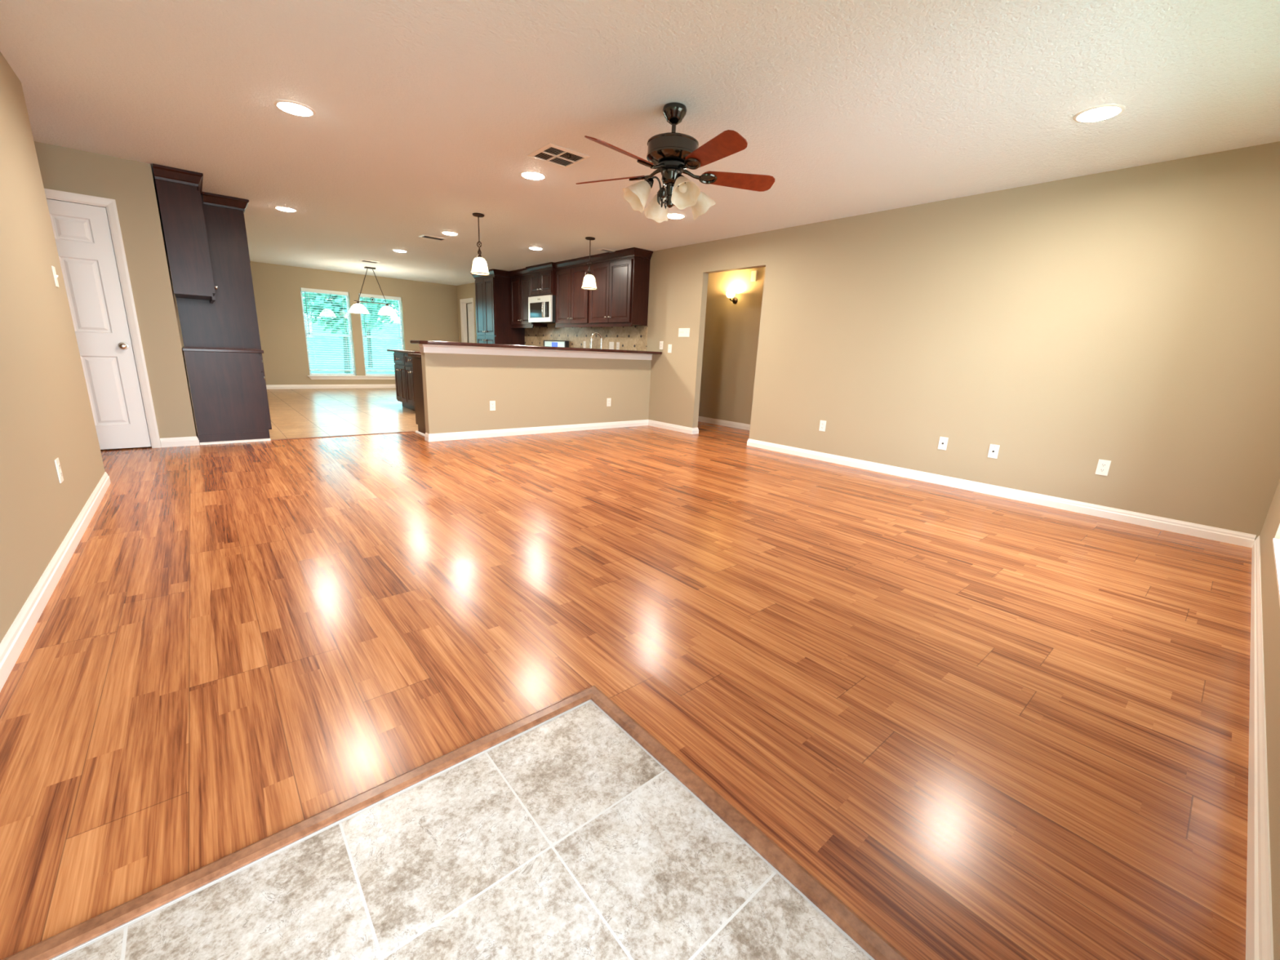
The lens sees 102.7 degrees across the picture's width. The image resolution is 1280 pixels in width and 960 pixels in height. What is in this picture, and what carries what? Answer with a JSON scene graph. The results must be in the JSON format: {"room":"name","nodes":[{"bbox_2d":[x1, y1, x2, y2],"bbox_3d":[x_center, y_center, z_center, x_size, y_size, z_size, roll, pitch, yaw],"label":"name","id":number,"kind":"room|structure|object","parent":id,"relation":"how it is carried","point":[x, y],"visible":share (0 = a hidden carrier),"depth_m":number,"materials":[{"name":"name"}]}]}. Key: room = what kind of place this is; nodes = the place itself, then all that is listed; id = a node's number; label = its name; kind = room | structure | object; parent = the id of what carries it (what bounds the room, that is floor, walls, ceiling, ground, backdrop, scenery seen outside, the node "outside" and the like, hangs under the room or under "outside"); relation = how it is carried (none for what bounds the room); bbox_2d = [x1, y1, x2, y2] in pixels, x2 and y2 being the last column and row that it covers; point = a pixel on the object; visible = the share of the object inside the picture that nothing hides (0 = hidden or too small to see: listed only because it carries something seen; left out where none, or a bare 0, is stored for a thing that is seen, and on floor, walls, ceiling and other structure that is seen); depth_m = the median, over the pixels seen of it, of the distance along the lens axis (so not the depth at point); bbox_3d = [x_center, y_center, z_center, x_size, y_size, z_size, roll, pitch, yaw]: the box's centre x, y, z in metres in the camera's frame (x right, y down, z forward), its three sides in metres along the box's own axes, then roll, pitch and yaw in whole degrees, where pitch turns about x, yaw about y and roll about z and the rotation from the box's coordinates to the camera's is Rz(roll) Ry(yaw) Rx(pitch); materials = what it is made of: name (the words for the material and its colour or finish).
{"room":"empty living room","nodes":[
{"label":"empty living room","id":0,"kind":"room"},
{"bbox_2d":[0,51,105,643],"bbox_3d":[-1.994,-0.576,1.281,0.120,2.440,5.407,-9,18,-39],"label":"wall","id":1,"kind":"structure","parent":0,"point":[46,415],"depth_m":2.44,"materials":[{"name":"beige paint"}]},
{"bbox_2d":[51,266,58,287],"bbox_3d":[-3.483,-1.213,3.053,0.016,0.115,0.070,-9,18,-39],"label":"light switch","id":2,"kind":"object","parent":1,"relation":"attached to","point":[55,275],"visible":1,"depth_m":3.04,"materials":[{"name":"white plastic"}]},
{"bbox_2d":[0,471,111,692],"bbox_3d":[-2.037,0.542,1.658,0.014,0.086,5.301,-9,18,-39],"label":"baseboard","id":3,"kind":"structure","parent":1,"relation":"attached to","point":[15,640],"depth_m":2.01,"materials":[{"name":"white paint"}]},
{"bbox_2d":[54,457,63,483],"bbox_3d":[-2.837,-0.047,2.499,0.008,0.115,0.070,-9,18,-39],"label":"wall outlet","id":4,"kind":"object","parent":1,"relation":"attached to","point":[56,460],"visible":1,"depth_m":2.49,"materials":[{"name":"white plastic"}]},
{"bbox_2d":[34,141,197,447],"bbox_3d":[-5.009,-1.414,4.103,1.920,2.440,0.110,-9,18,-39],"label":"wall","id":5,"kind":"structure","parent":0,"point":[131,183],"depth_m":4.47,"materials":[{"name":"beige paint"}]},
{"bbox_2d":[44,188,160,449],"bbox_3d":[-4.804,-1.277,4.276,0.898,2.108,0.159,-9,18,-39],"label":"door","id":6,"kind":"structure","parent":5,"relation":"in","point":[82,231],"depth_m":4.40,"materials":[{"name":"white paint"}]},
{"bbox_2d":[160,435,199,447],"bbox_3d":[-4.381,-0.364,4.873,0.274,0.086,0.014,-9,18,-39],"label":"baseboard","id":7,"kind":"structure","parent":5,"relation":"attached to","point":[183,441],"depth_m":4.87,"materials":[{"name":"white paint"}]},
{"bbox_2d":[152,163,217,303],"bbox_3d":[-4.323,-2.285,4.899,0.330,1.073,0.845,-9,18,-39],"label":"upper cabinet","id":8,"kind":"object","parent":5,"relation":"attached to","point":[179,191],"visible":1,"depth_m":4.61,"materials":[{"name":"brown wood"}]},
{"bbox_2d":[249,261,458,384],"bbox_3d":[-6.495,-3.248,11.190,5.267,2.440,0.150,-9,18,-39],"label":"wall","id":9,"kind":"structure","parent":0,"point":[429,310],"depth_m":10.81,"materials":[{"name":"beige paint"}]},
{"bbox_2d":[300,291,355,375],"bbox_3d":[-6.734,-3.165,11.055,0.890,1.775,0.055,-9,18,-39],"label":"window","id":10,"kind":"structure","parent":9,"relation":"in","point":[347,296],"depth_m":11.16,"materials":[{"name":"white plastic"}]},
{"bbox_2d":[300,287,355,371],"bbox_3d":[-6.678,-3.195,10.982,0.866,1.672,0.074,-9,18,-39],"label":"window blind","id":11,"kind":"object","parent":10,"relation":"attached to","point":[342,294],"visible":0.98,"depth_m":10.96,"materials":[{"name":"white plastic"}]},
{"bbox_2d":[266,384,395,389],"bbox_3d":[-6.531,-2.083,11.383,5.167,0.086,0.014,-9,18,-39],"label":"baseboard","id":12,"kind":"structure","parent":9,"relation":"attached to","point":[268,386],"depth_m":11.13,"materials":[{"name":"white paint"}]},
{"bbox_2d":[307,375,395,379],"bbox_3d":[-6.280,-2.306,11.525,2.055,0.081,0.035,-9,18,-39],"label":"window sill","id":13,"kind":"structure","parent":9,"relation":"attached to","point":[312,377],"depth_m":11.40,"materials":[{"name":"white paint"}]},
{"bbox_2d":[359,297,404,375],"bbox_3d":[-5.914,-3.299,11.737,0.890,1.775,0.055,-9,18,-39],"label":"window","id":14,"kind":"structure","parent":9,"relation":"in","point":[399,301],"depth_m":11.83,"materials":[{"name":"white plastic"}]},
{"bbox_2d":[358,293,404,371],"bbox_3d":[-5.858,-3.328,11.664,0.866,1.672,0.074,-9,18,-39],"label":"window blind","id":15,"kind":"object","parent":14,"relation":"attached to","point":[367,295],"visible":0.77,"depth_m":11.62,"materials":[{"name":"white plastic"}]},
{"bbox_2d":[466,302,470,342],"bbox_3d":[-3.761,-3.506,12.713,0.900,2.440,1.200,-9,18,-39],"label":"door frame","id":16,"kind":"structure","parent":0,"point":[468,303],"depth_m":12.78,"materials":[{"name":"beige paint"}]},
{"bbox_2d":[421,352,651,434],"bbox_3d":[-1.116,-1.142,6.597,3.216,1.043,0.112,-9,18,-39],"label":"wall","id":17,"kind":"structure","parent":0,"point":[459,389],"depth_m":6.31,"materials":[{"name":"beige paint"}]},
{"bbox_2d":[415,430,425,435],"bbox_3d":[-2.539,-0.531,6.004,0.016,0.022,0.565,-9,18,-39],"label":"trim","id":18,"kind":"structure","parent":17,"relation":"attached to","point":[416,431],"depth_m":6.08,"materials":[{"name":"white paint"}]},
{"bbox_2d":[424,432,429,441],"bbox_3d":[-2.364,-0.476,5.682,0.014,0.086,0.126,-9,18,-39],"label":"baseboard","id":19,"kind":"structure","parent":17,"relation":"attached to","point":[426,436],"depth_m":5.68,"materials":[{"name":"white paint"}]},
{"bbox_2d":[489,400,495,410],"bbox_3d":[-1.741,-0.877,6.042,0.070,0.115,0.008,-9,18,-39],"label":"wall outlet","id":20,"kind":"object","parent":17,"relation":"attached to","point":[492,403],"visible":1,"depth_m":6.04,"materials":[{"name":"white plastic"}]},
{"bbox_2d":[418,343,652,359],"bbox_3d":[-1.097,-1.602,6.467,3.235,0.088,0.132,-9,18,-39],"label":"trim","id":21,"kind":"structure","parent":17,"relation":"attached to","point":[433,348],"depth_m":6.17,"materials":[{"name":"white paint"}]},
{"bbox_2d":[409,340,662,354],"bbox_3d":[-1.088,-1.646,6.386,3.313,0.035,0.435,-9,18,-39],"label":"bar","id":22,"kind":"object","parent":17,"relation":"on","point":[424,342],"visible":1,"depth_m":5.92,"materials":[{"name":"brown stone"}]},
{"bbox_2d":[428,419,648,441],"bbox_3d":[-1.101,-0.664,6.662,3.231,0.086,0.014,-9,18,-39],"label":"baseboard","id":23,"kind":"structure","parent":17,"relation":"attached to","point":[544,429],"depth_m":6.42,"materials":[{"name":"white paint"}]},
{"bbox_2d":[606,398,611,406],"bbox_3d":[-0.433,-1.084,7.132,0.070,0.115,0.008,-9,18,-39],"label":"wall outlet","id":24,"kind":"object","parent":17,"relation":"attached to","point":[608,400],"visible":1,"depth_m":7.13,"materials":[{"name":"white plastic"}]},
{"bbox_2d":[0,387,1252,959],"bbox_3d":[-2.493,-0.559,6.273,8.300,0.050,13.371,-9,18,-39],"label":"floor","id":25,"kind":"structure","parent":0,"point":[991,727],"depth_m":1.57,"materials":[{"name":"laminate"}]},
{"bbox_2d":[176,191,271,429],"bbox_3d":[-4.798,-1.842,5.858,0.712,2.437,1.090,-9,18,-39],"label":"tall cabinet","id":26,"kind":"object","parent":25,"relation":"on","point":[231,321],"visible":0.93,"depth_m":5.43,"materials":[{"name":"brown wood"}]},
{"bbox_2d":[183,351,271,444],"bbox_3d":[-4.293,-0.895,5.363,0.618,0.884,0.792,-9,18,-39],"label":"base cabinet","id":27,"kind":"object","parent":25,"relation":"on","point":[228,390],"visible":0.98,"depth_m":5.05,"materials":[{"name":"brown wood"}]},
{"bbox_2d":[182,346,263,353],"bbox_3d":[-4.279,-1.336,5.244,0.618,0.030,0.798,-9,18,-39],"label":"countertop","id":28,"kind":"structure","parent":27,"relation":"on","point":[184,348],"depth_m":5.00,"materials":[{"name":"stone"}]},
{"bbox_2d":[200,438,271,444],"bbox_3d":[-4.068,-0.387,5.155,0.564,0.022,0.016,-9,18,-39],"label":"trim","id":29,"kind":"structure","parent":27,"relation":"attached to","point":[263,439],"depth_m":5.14,"materials":[{"name":"white paint"}]},
{"bbox_2d":[48,699,590,959],"bbox_3d":[-0.683,0.771,1.154,1.380,0.002,0.003,-9,18,-39],"label":"trim","id":30,"kind":"structure","parent":25,"relation":"on","point":[397,793],"depth_m":1.09,"materials":[{"name":"brown wood"}]},
{"bbox_2d":[271,431,413,440],"bbox_3d":[-3.314,-0.506,5.796,1.428,0.006,0.044,-9,18,-39],"label":"transition strip","id":31,"kind":"object","parent":25,"relation":"on","point":[402,431],"visible":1,"depth_m":5.74,"materials":[{"name":"brown wood"}]},
{"bbox_2d":[393,351,415,410],"bbox_3d":[-3.452,-1.572,8.201,0.643,0.896,1.190,-9,18,-39],"label":"base cabinet","id":32,"kind":"object","parent":25,"relation":"on","point":[403,371],"visible":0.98,"depth_m":8.09,"materials":[{"name":"brown wood"}]},
{"bbox_2d":[386,349,421,353],"bbox_3d":[-3.461,-2.038,8.147,0.690,0.032,1.430,-9,18,-39],"label":"countertop","id":33,"kind":"structure","parent":32,"relation":"on","point":[390,350],"depth_m":7.88,"materials":[{"name":"stone"}]},
{"bbox_2d":[411,356,426,434],"bbox_3d":[-1.583,-1.115,6.710,2.480,0.894,0.643,-9,18,-39],"label":"base cabinet","id":34,"kind":"object","parent":25,"relation":"on","point":[416,362],"visible":0.02,"depth_m":5.99,"materials":[{"name":"brown wood"}]},
{"bbox_2d":[408,353,421,357],"bbox_3d":[-1.325,-1.606,6.800,3.160,0.034,0.649,-9,18,-39],"label":"countertop","id":35,"kind":"structure","parent":34,"relation":"on","point":[417,355],"depth_m":5.88,"materials":[{"name":"brown stone"}]},
{"bbox_2d":[589,332,602,348],"bbox_3d":[-0.598,-1.895,7.239,0.081,0.376,0.265,13,17,36],"label":"kitchen faucet","id":36,"kind":"object","parent":35,"relation":"on","point":[594,333],"visible":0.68,"depth_m":7.17,"materials":[{"name":"silver metal"}]},
{"bbox_2d":[2,685,908,959],"bbox_3d":[-0.240,0.900,0.699,1.418,0.012,1.390,-9,18,-39],"label":"threshold strip","id":37,"kind":"object","parent":25,"relation":"on","point":[877,947],"visible":1,"depth_m":1.11,"materials":[{"name":"brown wood"}]},
{"bbox_2d":[471,268,524,348],"bbox_3d":[-2.840,-2.871,10.334,0.670,2.437,1.000,-9,18,-39],"label":"pantry cabinet","id":38,"kind":"object","parent":25,"relation":"on","point":[492,291],"visible":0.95,"depth_m":9.89,"materials":[{"name":"brown wood"}]},
{"bbox_2d":[543,340,568,350],"bbox_3d":[-1.800,-1.915,9.207,0.727,1.180,0.768,-9,18,-39],"label":"range","id":39,"kind":"object","parent":25,"relation":"on","point":[546,343],"visible":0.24,"depth_m":9.20,"materials":[{"name":"silver metal"}]},
{"bbox_2d":[0,0,1279,285],"bbox_3d":[-2.471,-2.997,5.691,8.400,0.080,13.521,-9,18,-39],"label":"ceiling","id":40,"kind":"structure","parent":0,"point":[429,115],"depth_m":2.89,"materials":[{"name":"white paint"}]},
{"bbox_2d":[273,206,297,212],"bbox_3d":[-3.951,-3.015,5.704,0.220,0.017,0.220,-9,18,-39],"label":"recessed light","id":41,"kind":"object","parent":40,"relation":"in","point":[282,208],"visible":1,"depth_m":5.67,"materials":[{"name":"white"}]},
{"bbox_2d":[273,99,315,116],"bbox_3d":[-2.149,-2.307,3.188,0.220,0.017,0.220,-9,18,-39],"label":"recessed light","id":42,"kind":"object","parent":40,"relation":"in","point":[293,108],"visible":1,"depth_m":3.16,"materials":[{"name":"white paint"}]},
{"bbox_2d":[358,259,378,263],"bbox_3d":[-4.874,-3.935,9.213,0.300,0.010,0.220,-9,18,-39],"label":"ceiling vent","id":43,"kind":"object","parent":40,"relation":"in","point":[362,260],"visible":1,"depth_m":9.19,"materials":[{"name":"white metal"}]},
{"bbox_2d":[348,266,397,315],"bbox_3d":[-5.287,-3.727,10.081,0.876,0.867,0.352,-9,18,-39],"label":"chandelier","id":44,"kind":"object","parent":40,"relation":"hanging from","point":[357,308],"visible":1,"depth_m":10.06,"materials":[{"name":"white glass"}]},
{"bbox_2d":[392,248,407,252],"bbox_3d":[-3.756,-3.580,8.006,0.220,0.017,0.220,-9,18,-39],"label":"recessed light","id":45,"kind":"object","parent":40,"relation":"in","point":[394,250],"visible":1,"depth_m":7.96,"materials":[{"name":"white"}]},
{"bbox_2d":[418,234,448,240],"bbox_3d":[-2.788,-3.263,6.894,0.320,0.010,0.200,-9,18,-39],"label":"ceiling vent","id":46,"kind":"object","parent":40,"relation":"in","point":[429,237],"visible":1,"depth_m":6.87,"materials":[{"name":"white metal"}]},
{"bbox_2d":[440,231,458,235],"bbox_3d":[-2.446,-3.166,6.581,0.220,0.017,0.220,-9,18,-39],"label":"recessed light","id":47,"kind":"object","parent":40,"relation":"in","point":[447,233],"visible":1,"depth_m":6.53,"materials":[{"name":"white"}]},
{"bbox_2d":[470,213,489,275],"bbox_3d":[-1.773,-2.595,5.643,0.210,0.613,0.210,-9,18,-39],"label":"pendant light","id":48,"kind":"object","parent":40,"relation":"hanging from","point":[479,267],"visible":1,"depth_m":5.63,"materials":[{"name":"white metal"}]},
{"bbox_2d":[519,170,546,180],"bbox_3d":[-0.884,-2.510,4.228,0.220,0.017,0.220,-9,18,-39],"label":"recessed light","id":49,"kind":"object","parent":40,"relation":"in","point":[531,175],"visible":1,"depth_m":4.19,"materials":[{"name":"white"}]},
{"bbox_2d":[528,246,543,249],"bbox_3d":[-1.493,-3.309,7.322,0.220,0.017,0.220,-9,18,-39],"label":"recessed light","id":50,"kind":"object","parent":40,"relation":"in","point":[529,247],"visible":1,"depth_m":7.27,"materials":[{"name":"white"}]},
{"bbox_2d":[527,143,590,167],"bbox_3d":[-0.601,-2.380,3.782,0.340,0.030,0.330,-9,18,-39],"label":"ceiling vent","id":51,"kind":"object","parent":40,"relation":"in","point":[550,153],"visible":1,"depth_m":3.76,"materials":[{"name":"white metal"}]},
{"bbox_2d":[581,236,597,289],"bbox_3d":[-0.645,-2.776,6.568,0.210,0.613,0.210,-9,18,-39],"label":"pendant light","id":52,"kind":"object","parent":40,"relation":"hanging from","point":[588,283],"visible":1,"depth_m":6.56,"materials":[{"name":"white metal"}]},
{"bbox_2d":[596,248,615,252],"bbox_3d":[-0.468,-3.245,7.236,0.250,0.010,0.150,-9,18,-39],"label":"ceiling vent","id":53,"kind":"object","parent":40,"relation":"in","point":[601,249],"visible":1,"depth_m":7.21,"materials":[{"name":"white metal"}]},
{"bbox_2d":[576,102,774,222],"bbox_3d":[0.176,-1.869,2.993,1.221,0.572,1.237,-9,18,-39],"label":"ceiling fan","id":54,"kind":"object","parent":40,"relation":"hanging from","point":[671,153],"visible":1,"depth_m":2.95,"materials":[{"name":"brown wood"}]},
{"bbox_2d":[644,177,653,188],"bbox_3d":[0.047,-1.746,3.014,0.065,0.066,0.063,-9,18,-39],"label":"socket","id":55,"kind":"object","parent":54,"relation":"attached to","point":[648,183],"depth_m":2.99,"materials":[{"name":"black metal"}]},
{"bbox_2d":[657,186,665,198],"bbox_3d":[0.138,-1.787,3.192,0.063,0.066,0.065,-9,18,-39],"label":"socket","id":56,"kind":"object","parent":54,"relation":"attached to","point":[664,188],"depth_m":3.17,"materials":[{"name":"black metal"}]},
{"bbox_2d":[675,173,685,186],"bbox_3d":[0.229,-1.717,2.927,0.063,0.066,0.065,-9,18,-39],"label":"socket","id":57,"kind":"object","parent":54,"relation":"attached to","point":[678,176],"depth_m":2.90,"materials":[{"name":"white glass"}]},
{"bbox_2d":[667,213,685,218],"bbox_3d":[0.362,-2.715,5.271,0.220,0.017,0.220,-9,18,-39],"label":"recessed light","id":58,"kind":"object","parent":40,"relation":"in","point":[672,215],"visible":0.9,"depth_m":5.23,"materials":[{"name":"white"}]},
{"bbox_2d":[1072,103,1125,122],"bbox_3d":[2.519,-2.005,2.811,0.220,0.017,0.220,-9,18,-39],"label":"recessed light","id":59,"kind":"object","parent":40,"relation":"in","point":[1100,113],"visible":1,"depth_m":2.79,"materials":[{"name":"white"}]},
{"bbox_2d":[698,266,765,424],"bbox_3d":[1.548,-1.804,6.836,1.113,2.440,4.400,-9,18,-39],"label":"wall","id":60,"kind":"structure","parent":0,"point":[731,331],"depth_m":7.72,"materials":[{"name":"beige paint"}]},
{"bbox_2d":[697,416,750,430],"bbox_3d":[1.840,-0.719,7.405,0.014,0.086,4.200,-9,18,-39],"label":"baseboard","id":61,"kind":"structure","parent":60,"relation":"attached to","point":[710,420],"depth_m":7.98,"materials":[{"name":"white paint"}]},
{"bbox_2d":[725,292,737,303],"bbox_3d":[1.338,-2.666,7.492,0.184,0.145,0.140,-9,18,-39],"label":"wall sconce","id":62,"kind":"object","parent":60,"relation":"attached to","point":[730,295],"visible":1,"depth_m":7.45,"materials":[{"name":"white glass"}]},
{"bbox_2d":[750,270,757,281],"bbox_3d":[1.614,-2.887,7.242,0.026,0.140,0.090,-9,18,-39],"label":"door chime","id":63,"kind":"object","parent":60,"relation":"attached to","point":[753,273],"visible":1,"depth_m":7.23,"materials":[{"name":"white plastic"}]},
{"bbox_2d":[457,141,1279,539],"bbox_3d":[-0.165,-2.137,7.865,0.111,2.440,13.371,-9,18,-39],"label":"wall","id":64,"kind":"structure","parent":0,"point":[1129,317],"depth_m":4.04,"materials":[{"name":"beige paint"}]},
{"bbox_2d":[459,297,475,342],"bbox_3d":[-4.082,-3.272,12.389,0.174,2.115,0.790,-9,18,-39],"label":"door","id":65,"kind":"structure","parent":64,"relation":"in","point":[471,326],"depth_m":12.39,"materials":[{"name":"white paint"}]},
{"bbox_2d":[508,267,546,328],"bbox_3d":[-2.119,-3.388,9.620,0.348,1.028,0.860,-9,18,-39],"label":"upper cabinet","id":66,"kind":"object","parent":64,"relation":"attached to","point":[520,278],"visible":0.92,"depth_m":9.54,"materials":[{"name":"brown wood"}]},
{"bbox_2d":[525,262,555,297],"bbox_3d":[-1.598,-3.464,8.934,0.405,0.503,0.890,-9,18,-39],"label":"upper cabinet","id":67,"kind":"object","parent":64,"relation":"attached to","point":[543,276],"visible":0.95,"depth_m":8.76,"materials":[{"name":"brown wood"}]},
{"bbox_2d":[528,294,555,324],"bbox_3d":[-1.630,-3.005,9.038,0.436,0.430,0.772,-9,18,-39],"label":"microwave oven","id":68,"kind":"object","parent":67,"relation":"attached to","point":[542,308],"visible":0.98,"depth_m":8.86,"materials":[{"name":"silver plastic"}]},
{"bbox_2d":[554,256,590,327],"bbox_3d":[-1.011,-3.024,8.360,0.348,1.028,1.003,-9,18,-39],"label":"upper cabinet","id":69,"kind":"object","parent":64,"relation":"attached to","point":[572,302],"visible":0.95,"depth_m":8.25,"materials":[{"name":"brown wood"}]},
{"bbox_2d":[608,342,613,349],"bbox_3d":[-0.455,-2.131,8.114,0.016,0.115,0.116,-9,18,-39],"label":"light switch","id":70,"kind":"object","parent":64,"relation":"attached to","point":[611,344],"visible":0.88,"depth_m":8.12,"materials":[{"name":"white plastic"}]},
{"bbox_2d":[616,342,619,350],"bbox_3d":[-0.346,-2.095,7.996,0.008,0.115,0.070,-9,18,-39],"label":"wall outlet","id":71,"kind":"object","parent":64,"relation":"attached to","point":[617,343],"visible":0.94,"depth_m":7.99,"materials":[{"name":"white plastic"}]},
{"bbox_2d":[587,247,653,327],"bbox_3d":[-0.328,-2.800,7.583,0.348,1.028,1.110,-9,18,-39],"label":"upper cabinet","id":72,"kind":"object","parent":64,"relation":"attached to","point":[622,277],"visible":0.98,"depth_m":7.35,"materials":[{"name":"brown wood"}]},
{"bbox_2d":[659,341,663,349],"bbox_3d":[0.302,-1.914,7.269,0.008,0.115,0.070,-9,18,-39],"label":"wall outlet","id":73,"kind":"object","parent":64,"relation":"attached to","point":[660,342],"visible":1,"depth_m":7.26,"materials":[{"name":"white plastic"}]},
{"bbox_2d":[667,344,671,352],"bbox_3d":[0.413,-1.837,7.145,0.016,0.115,0.070,-9,18,-39],"label":"light switch","id":74,"kind":"object","parent":64,"relation":"attached to","point":[669,347],"visible":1,"depth_m":7.14,"materials":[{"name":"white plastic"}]},
{"bbox_2d":[648,419,692,434],"bbox_3d":[0.426,-0.766,7.341,0.014,0.086,0.918,-9,18,-39],"label":"baseboard","id":75,"kind":"structure","parent":64,"relation":"attached to","point":[651,423],"depth_m":7.31,"materials":[{"name":"white paint"}]},
{"bbox_2d":[678,328,689,337],"bbox_3d":[0.599,-1.985,6.892,0.015,0.107,0.210,-9,18,-39],"label":"thermostat","id":76,"kind":"object","parent":64,"relation":"attached to","point":[682,332],"visible":1,"depth_m":6.89,"materials":[{"name":"white plastic"}]},
{"bbox_2d":[692,427,698,434],"bbox_3d":[0.761,-0.677,7.046,0.128,0.086,0.014,-9,18,-39],"label":"baseboard","id":77,"kind":"object","parent":64,"relation":"attached to","point":[695,430],"visible":1,"depth_m":7.04,"materials":[{"name":"white paint"}]},
{"bbox_2d":[818,420,826,431],"bbox_3d":[1.972,-0.585,5.523,0.008,0.115,0.070,-9,18,-39],"label":"wall outlet","id":78,"kind":"object","parent":64,"relation":"attached to","point":[823,423],"visible":1,"depth_m":5.52,"materials":[{"name":"white plastic"}]},
{"bbox_2d":[937,436,948,450],"bbox_3d":[2.745,-0.332,4.638,0.016,0.115,0.070,-9,18,-39],"label":"cable jack","id":79,"kind":"object","parent":64,"relation":"attached to","point":[943,442],"visible":1,"depth_m":4.64,"materials":[{"name":"white plastic"}]},
{"bbox_2d":[987,444,999,458],"bbox_3d":[3.003,-0.243,4.346,0.016,0.115,0.070,-9,18,-39],"label":"cable jack","id":80,"kind":"object","parent":64,"relation":"attached to","point":[993,450],"visible":1,"depth_m":4.34,"materials":[{"name":"white plastic"}]},
{"bbox_2d":[746,438,1256,547],"bbox_3d":[2.650,-0.036,4.813,0.014,0.086,4.100,-9,18,-39],"label":"baseboard","id":81,"kind":"structure","parent":64,"relation":"attached to","point":[1229,536],"depth_m":4.14,"materials":[{"name":"white paint"}]},
{"bbox_2d":[1094,459,1111,475],"bbox_3d":[3.465,-0.093,3.826,0.008,0.115,0.070,-9,18,-39],"label":"wall outlet","id":82,"kind":"object","parent":64,"relation":"attached to","point":[1103,466],"visible":1,"depth_m":3.82,"materials":[{"name":"white plastic"}]},
{"bbox_2d":[1259,480,1279,959],"bbox_3d":[1.871,-0.368,1.139,5.783,2.440,0.120,-9,18,-39],"label":"wall","id":83,"kind":"structure","parent":0,"point":[1270,530],"depth_m":1.56,"materials":[{"name":"beige paint"}]},
{"bbox_2d":[1245,535,1273,959],"bbox_3d":[2.287,0.675,1.896,4.447,0.086,0.014,-9,18,-39],"label":"baseboard","id":84,"kind":"structure","parent":83,"relation":"attached to","point":[1259,922],"depth_m":1.24,"materials":[{"name":"white paint"}]},
{"bbox_2d":[1272,537,1279,604],"bbox_3d":[2.508,0.424,1.954,1.876,0.012,0.088,-9,18,-39],"label":"window sill","id":85,"kind":"structure","parent":83,"relation":"attached to","point":[1276,542],"depth_m":2.28,"materials":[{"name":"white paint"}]},
{"label":"outside","id":86,"kind":"structure","parent":0,"visible":0},
{"bbox_2d":[309,356,395,373],"bbox_3d":[-6.512,-0.802,7.668,120.000,0.300,140.000,-9,18,-39],"label":"lawn","id":87,"kind":"structure","parent":86,"point":[312,360],"depth_m":28.29,"materials":[{"name":"green plant"}]},
{"bbox_2d":[302,291,386,373],"bbox_3d":[-11.881,-6.561,19.717,3.659,4.982,3.886,-9,18,-39],"label":"tree","id":88,"kind":"object","parent":87,"relation":"on","point":[321,296],"visible":0.27,"depth_m":19.38,"materials":[{"name":"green plant"}]},
{"bbox_2d":[305,317,401,359],"bbox_3d":[-21.471,-12.727,46.937,90.000,2.960,10.000,-9,18,-39],"label":"hill","id":89,"kind":"structure","parent":87,"relation":"on","point":[317,343],"depth_m":40.59,"materials":[{"name":"green plant"}]},
{"bbox_2d":[333,297,399,367],"bbox_3d":[-14.093,-9.033,26.965,5.294,6.077,5.371,-9,18,-39],"label":"tree","id":90,"kind":"object","parent":87,"relation":"on","point":[388,300],"visible":0.05,"depth_m":27.25,"materials":[{"name":"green plant"}]},
{"bbox_2d":[391,300,398,306],"bbox_3d":[-10.335,-8.442,25.861,4.995,5.790,4.783,-9,18,-39],"label":"tree","id":91,"kind":"object","parent":87,"relation":"on","point":[395,304],"visible":0.02,"depth_m":23.38,"materials":[{"name":"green plant"}]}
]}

